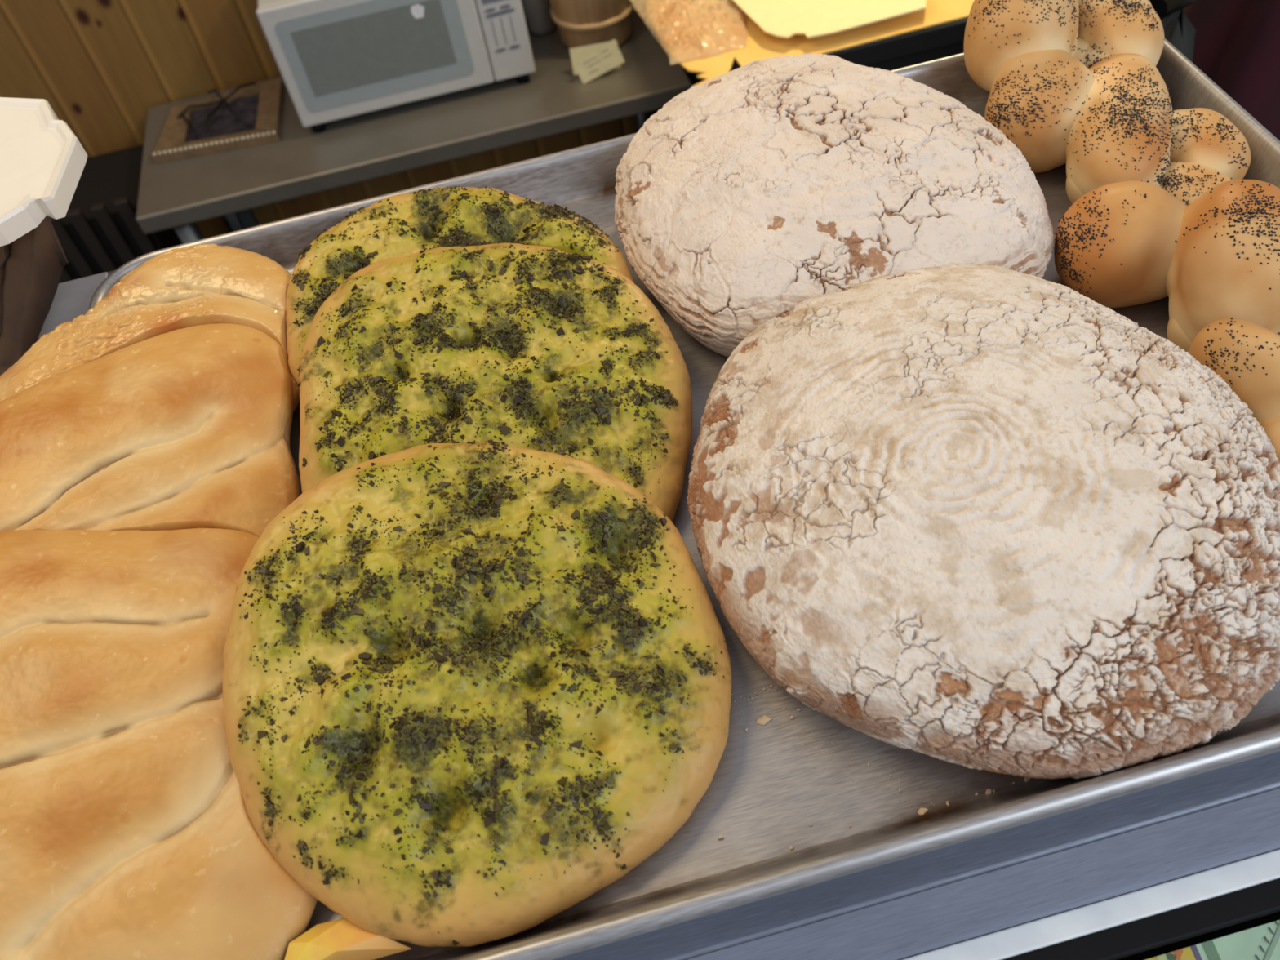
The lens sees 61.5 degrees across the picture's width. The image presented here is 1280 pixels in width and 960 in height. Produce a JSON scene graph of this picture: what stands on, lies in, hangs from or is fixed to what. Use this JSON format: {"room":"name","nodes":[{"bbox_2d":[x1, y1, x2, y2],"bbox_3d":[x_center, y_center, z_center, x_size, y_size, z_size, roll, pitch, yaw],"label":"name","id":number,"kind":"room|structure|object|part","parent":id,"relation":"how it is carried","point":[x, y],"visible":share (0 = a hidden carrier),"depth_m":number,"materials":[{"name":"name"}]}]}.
{"room":"food shop","nodes":[
{"label":"food shop","id":0,"kind":"room"},
{"bbox_2d":[0,0,658,238],"bbox_3d":[-0.958,-1.156,1.398,5.489,2.700,0.005,-15,51,-3],"label":"wall","id":1,"kind":"structure","parent":0,"point":[100,65],"depth_m":1.92,"materials":[{"name":"brown wood"}]},
{"label":"floor","id":2,"kind":"structure","parent":0,"visible":0},
{"bbox_2d":[48,144,182,283],"bbox_3d":[-0.957,-0.352,2.106,0.215,0.565,0.215,-15,51,-3],"label":"radiator","id":3,"kind":"object","parent":2,"relation":"on","point":[100,232],"visible":0.29,"depth_m":1.89,"materials":[{"name":"black metal"}]},
{"bbox_2d":[135,8,691,244],"bbox_3d":[-0.370,-0.484,2.111,0.938,0.600,0.346,-15,51,-3],"label":"countertop","id":4,"kind":"structure","parent":2,"relation":"on","point":[177,194],"depth_m":1.80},
{"bbox_3d":[-0.735,-0.266,2.014,0.036,0.566,0.036,-15,51,-3],"label":"leg","id":5,"kind":"part","parent":4,"relation":"part of","materials":[{"name":"metal"}]},
{"bbox_2d":[151,78,284,164],"bbox_3d":[-0.736,-0.631,1.873,0.227,0.038,0.181,-15,51,-3],"label":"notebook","id":6,"kind":"object","parent":4,"relation":"on","point":[211,125],"visible":1,"depth_m":1.87,"materials":[{"name":"brown wood"}]},
{"bbox_3d":[-0.807,-0.606,1.878,0.050,0.015,0.150,-6,51,4],"label":"frame rail","id":7,"kind":"part","parent":6,"relation":"part of","materials":[{"name":"beige wood"}]},
{"bbox_3d":[-0.781,-0.614,1.866,0.006,0.008,0.084,-28,53,-14],"label":"wire stem","id":8,"kind":"part","parent":6,"relation":"part of","materials":[{"name":"black metal"}]},
{"bbox_3d":[-0.773,-0.658,1.894,0.089,0.016,0.021,-15,51,-3],"label":"wire stem","id":9,"kind":"part","parent":6,"relation":"part of","materials":[{"name":"black metal"}]},
{"bbox_3d":[-0.747,-0.629,1.867,0.010,0.016,0.091,12,54,18],"label":"wire stem","id":10,"kind":"part","parent":6,"relation":"part of","materials":[{"name":"black metal"}]},
{"bbox_3d":[-0.724,-0.572,1.829,0.216,0.008,0.009,-10,51,1],"label":"beaded trim","id":11,"kind":"part","parent":6,"relation":"part of","materials":[{"name":"silver metal"}]},
{"bbox_3d":[-0.749,-0.682,1.902,0.007,0.016,0.060,-40,56,-22],"label":"wire stem","id":12,"kind":"part","parent":6,"relation":"part of","materials":[{"name":"black metal"}]},
{"bbox_3d":[-0.723,-0.574,1.842,0.216,0.013,0.029,-10,51,1],"label":"frame rail","id":13,"kind":"part","parent":6,"relation":"part of","materials":[{"name":"beige wood"}]},
{"bbox_3d":[-0.736,-0.681,1.927,0.198,0.015,0.027,-17,51,-5],"label":"frame rail","id":14,"kind":"part","parent":6,"relation":"part of","materials":[{"name":"beige wood"}]},
{"bbox_3d":[-0.703,-0.636,1.866,0.011,0.016,0.090,-36,55,-19],"label":"wire stem","id":15,"kind":"part","parent":6,"relation":"part of","materials":[{"name":"black metal"}]},
{"bbox_3d":[-0.708,-0.689,1.901,0.007,0.012,0.069,31,62,29],"label":"wire stem","id":16,"kind":"part","parent":6,"relation":"part of","materials":[{"name":"black metal"}]},
{"bbox_3d":[-0.649,-0.647,1.887,0.038,0.015,0.181,-12,51,-1],"label":"frame rail","id":17,"kind":"part","parent":6,"relation":"part of","materials":[{"name":"beige wood"}]},
{"bbox_3d":[-0.799,-0.473,2.191,0.036,0.566,0.036,-15,51,-3],"label":"leg","id":18,"kind":"part","parent":4,"relation":"part of","materials":[{"name":"metal"}]},
{"bbox_2d":[256,0,535,133],"bbox_3d":[-0.410,-0.787,1.828,0.405,0.224,0.231,-15,51,-3],"label":"microwave oven","id":19,"kind":"object","parent":4,"relation":"on","point":[335,60],"visible":1,"depth_m":1.75,"materials":[{"name":"silver metal"}]},
{"bbox_2d":[411,4,424,18],"bbox_3d":[-0.353,-0.746,1.714,0.022,0.022,0.001,-15,51,-3],"label":"sticker","id":20,"kind":"object","parent":19,"relation":"attached to","point":[417,11],"visible":1,"depth_m":1.71,"materials":[{"name":"white paper"}]},
{"bbox_3d":[-0.226,-0.756,1.762,0.072,0.206,0.014,-15,51,-3],"label":"control panel","id":21,"kind":"part","parent":19,"relation":"part of","materials":[{"name":"white plastic"}]},
{"bbox_2d":[520,0,555,35],"bbox_3d":[-0.188,-0.873,1.905,0.064,0.157,0.064,-15,51,-3],"label":"tub","id":22,"kind":"object","parent":4,"relation":"on","point":[539,20],"visible":0.91,"depth_m":1.92,"materials":[{"name":"grey plastic"}]},
{"bbox_2d":[549,0,634,48],"bbox_3d":[-0.086,-0.846,1.855,0.160,0.177,0.160,-15,51,-3],"label":"wooden bucket","id":23,"kind":"object","parent":4,"relation":"on","point":[580,23],"visible":0.91,"depth_m":1.84,"materials":[{"name":"brown wood"}]},
{"bbox_2d":[569,40,620,75],"bbox_3d":[-0.077,-0.722,1.841,0.084,0.043,0.018,-14,51,-2],"label":"note card","id":24,"kind":"object","parent":4,"relation":"on","point":[576,53],"visible":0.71,"depth_m":1.83,"materials":[{"name":"beige paper"}]},
{"bbox_2d":[573,39,624,84],"bbox_3d":[-0.070,-0.708,1.823,0.086,0.052,0.018,-20,51,-7],"label":"note card","id":25,"kind":"object","parent":4,"relation":"on","point":[602,60],"visible":1,"depth_m":1.82,"materials":[{"name":"beige paper"}]},
{"bbox_3d":[0.017,-0.688,2.237,0.036,0.566,0.036,-15,51,-3],"label":"leg","id":26,"kind":"part","parent":4,"relation":"part of","materials":[{"name":"metal"}]},
{"bbox_2d":[107,270,1279,959],"bbox_3d":[-0.033,0.495,0.888,1.076,1.175,0.807,-15,51,-3],"label":"display case","id":27,"kind":"object","parent":2,"relation":"on","point":[1188,868],"visible":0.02,"depth_m":0.40,"materials":[{"name":"metal"}]},
{"bbox_2d":[0,97,87,246],"bbox_3d":[-0.421,-0.146,0.647,0.206,0.083,0.163,-15,51,-3],"label":"lid","id":28,"kind":"object","parent":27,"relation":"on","point":[42,162],"visible":1,"depth_m":0.61,"materials":[{"name":"white plastic"}]},
{"bbox_2d":[36,271,107,341],"bbox_3d":[-0.392,-0.072,0.639,0.144,0.002,0.109,-15,51,-3],"label":"board","id":29,"kind":"object","parent":27,"relation":"on","point":[72,299],"visible":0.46,"depth_m":0.66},
{"bbox_2d":[0,215,68,375],"bbox_3d":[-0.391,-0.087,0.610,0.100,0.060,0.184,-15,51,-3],"label":"paper cup","id":30,"kind":"object","parent":29,"relation":"on","point":[32,265],"visible":0.81,"depth_m":0.64,"materials":[{"name":"brown paper"}]},
{"bbox_2d":[88,38,1279,959],"bbox_3d":[0.047,-0.035,0.524,0.660,0.028,0.457,-15,51,-3],"label":"sheet pan","id":31,"kind":"object","parent":27,"relation":"on","point":[764,794],"visible":0.24,"depth_m":0.41,"materials":[{"name":"metal"}]},
{"bbox_2d":[0,243,299,412],"bbox_3d":[-0.274,-0.064,0.583,0.196,0.042,0.146,-15,51,-3],"label":"flatbread","id":32,"kind":"object","parent":31,"relation":"on","point":[210,283],"visible":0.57,"depth_m":0.58,"materials":[{"name":"food"}]},
{"bbox_2d":[0,323,300,537],"bbox_3d":[-0.273,0.010,0.522,0.216,0.049,0.191,-15,51,-3],"label":"flatbread","id":33,"kind":"object","parent":31,"relation":"on","point":[188,428],"visible":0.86,"depth_m":0.52,"materials":[{"name":"beige food"}]},
{"bbox_2d":[0,528,317,959],"bbox_3d":[-0.235,0.112,0.430,0.211,0.054,0.244,-15,51,-3],"label":"flatbread","id":34,"kind":"object","parent":31,"relation":"on","point":[127,832],"visible":0.86,"depth_m":0.42,"materials":[{"name":"beige food"}]},
{"bbox_2d":[284,917,411,959],"bbox_3d":[-0.108,0.166,0.388,0.048,0.010,0.019,-15,51,-3],"label":"paper scrap","id":35,"kind":"object","parent":31,"relation":"on","point":[340,939],"visible":1,"depth_m":0.39,"materials":[{"name":"yellow paper"}]},
{"bbox_2d":[285,186,635,384],"bbox_3d":[-0.097,-0.095,0.573,0.187,0.058,0.173,-15,51,-3],"label":"flatbread","id":36,"kind":"object","parent":31,"relation":"on","point":[399,225],"visible":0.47,"depth_m":0.58,"materials":[{"name":"food"}]},
{"bbox_2d":[222,439,731,946],"bbox_3d":[-0.068,0.071,0.433,0.199,0.062,0.206,-18,51,-5],"label":"flatbread","id":37,"kind":"object","parent":31,"relation":"on","point":[470,689],"visible":1,"depth_m":0.41,"materials":[{"name":"yellow food"}]},
{"bbox_2d":[297,243,692,522],"bbox_3d":[-0.073,-0.040,0.526,0.194,0.056,0.208,-15,51,-3],"label":"flatbread","id":38,"kind":"object","parent":31,"relation":"on","point":[538,348],"visible":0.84,"depth_m":0.52,"materials":[{"name":"yellow food"}]},
{"bbox_2d":[755,715,772,724],"bbox_3d":[0.050,0.097,0.433,0.007,0.001,0.004,-28,53,-13],"label":"flake","id":39,"kind":"object","parent":31,"relation":"on","point":[764,719],"visible":1,"depth_m":0.43,"materials":[{"name":"beige food"}]},
{"bbox_2d":[614,53,1055,356],"bbox_3d":[0.095,-0.167,0.591,0.221,0.074,0.237,-15,51,-3],"label":"loaf","id":40,"kind":"object","parent":31,"relation":"on","point":[761,189],"visible":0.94,"depth_m":0.54,"materials":[{"name":"white food"}]},
{"bbox_2d":[730,660,959,808],"bbox_3d":[0.069,0.100,0.428,0.116,0.001,0.025,30,62,28],"label":"flour dust","id":41,"kind":"object","parent":31,"relation":"on","point":[767,691],"visible":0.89,"depth_m":0.44,"materials":[{"name":"food"}]},
{"bbox_2d":[917,808,928,814],"bbox_3d":[0.106,0.124,0.403,0.004,0.001,0.003,-36,55,-19],"label":"flake","id":42,"kind":"object","parent":31,"relation":"on","point":[922,811],"visible":1,"depth_m":0.40,"materials":[{"name":"beige food"}]},
{"bbox_2d":[686,262,1279,778],"bbox_3d":[0.142,-0.006,0.454,0.245,0.074,0.266,-15,51,-3],"label":"loaf","id":43,"kind":"object","parent":31,"relation":"on","point":[994,518],"visible":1,"depth_m":0.41,"materials":[{"name":"white food"}]},
{"bbox_2d":[985,788,991,795],"bbox_3d":[0.131,0.117,0.404,0.002,0.001,0.002,12,54,18],"label":"crumb","id":44,"kind":"object","parent":31,"relation":"on","point":[988,791],"visible":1,"depth_m":0.40,"materials":[{"name":"beige food"}]},
{"bbox_2d":[1023,777,1031,782],"bbox_3d":[0.146,0.112,0.405,0.003,0.001,0.002,-15,51,-3],"label":"crumb","id":45,"kind":"object","parent":31,"relation":"on","point":[1026,779],"visible":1,"depth_m":0.41,"materials":[{"name":"brown food"}]},
{"bbox_2d":[964,0,1279,462],"bbox_3d":[0.268,-0.168,0.559,0.139,0.083,0.423,-15,51,-3],"label":"rolls","id":46,"kind":"object","parent":31,"relation":"on","point":[1162,206],"visible":0.92,"depth_m":0.56,"materials":[{"name":"brown food"}]},
{"bbox_3d":[-0.020,0.447,0.431,1.076,0.355,0.268,-15,51,-3],"label":"glass","id":47,"kind":"part","parent":27,"relation":"part of","materials":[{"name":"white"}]},
{"bbox_2d":[683,0,1167,86],"bbox_3d":[0.485,-0.616,1.926,0.745,0.826,0.715,-15,51,-3],"label":"countertop","id":48,"kind":"structure","parent":2,"relation":"on","point":[945,39],"depth_m":1.39,"materials":[{"name":"metal"}]},
{"bbox_2d":[678,0,973,86],"bbox_3d":[0.258,-0.667,1.465,0.489,0.002,0.357,-15,51,-3],"label":"cardboard sheet","id":49,"kind":"object","parent":48,"relation":"on","point":[761,45],"visible":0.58,"depth_m":1.39,"materials":[{"name":"yellow cardboard"}]},
{"bbox_2d":[630,0,748,64],"bbox_3d":[0.089,-0.636,1.449,0.167,0.022,0.202,-17,51,-5],"label":"bread","id":50,"kind":"object","parent":49,"relation":"on","point":[686,30],"visible":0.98,"depth_m":1.42,"materials":[{"name":"brown food"}]},
{"bbox_2d":[732,0,926,38],"bbox_3d":[0.238,-0.682,1.455,0.260,0.002,0.297,-15,51,-3],"label":"board","id":51,"kind":"object","parent":49,"relation":"on","point":[785,19],"visible":1,"depth_m":1.39,"materials":[{"name":"paper"}]},
{"bbox_2d":[1160,0,1279,140],"bbox_3d":[0.822,-0.320,1.462,0.547,1.125,0.281,-15,51,-3],"label":"coat","id":52,"kind":"object","parent":2,"relation":"on","point":[1235,43],"visible":0.07,"depth_m":1.17,"materials":[{"name":"red fabric"}]}
]}

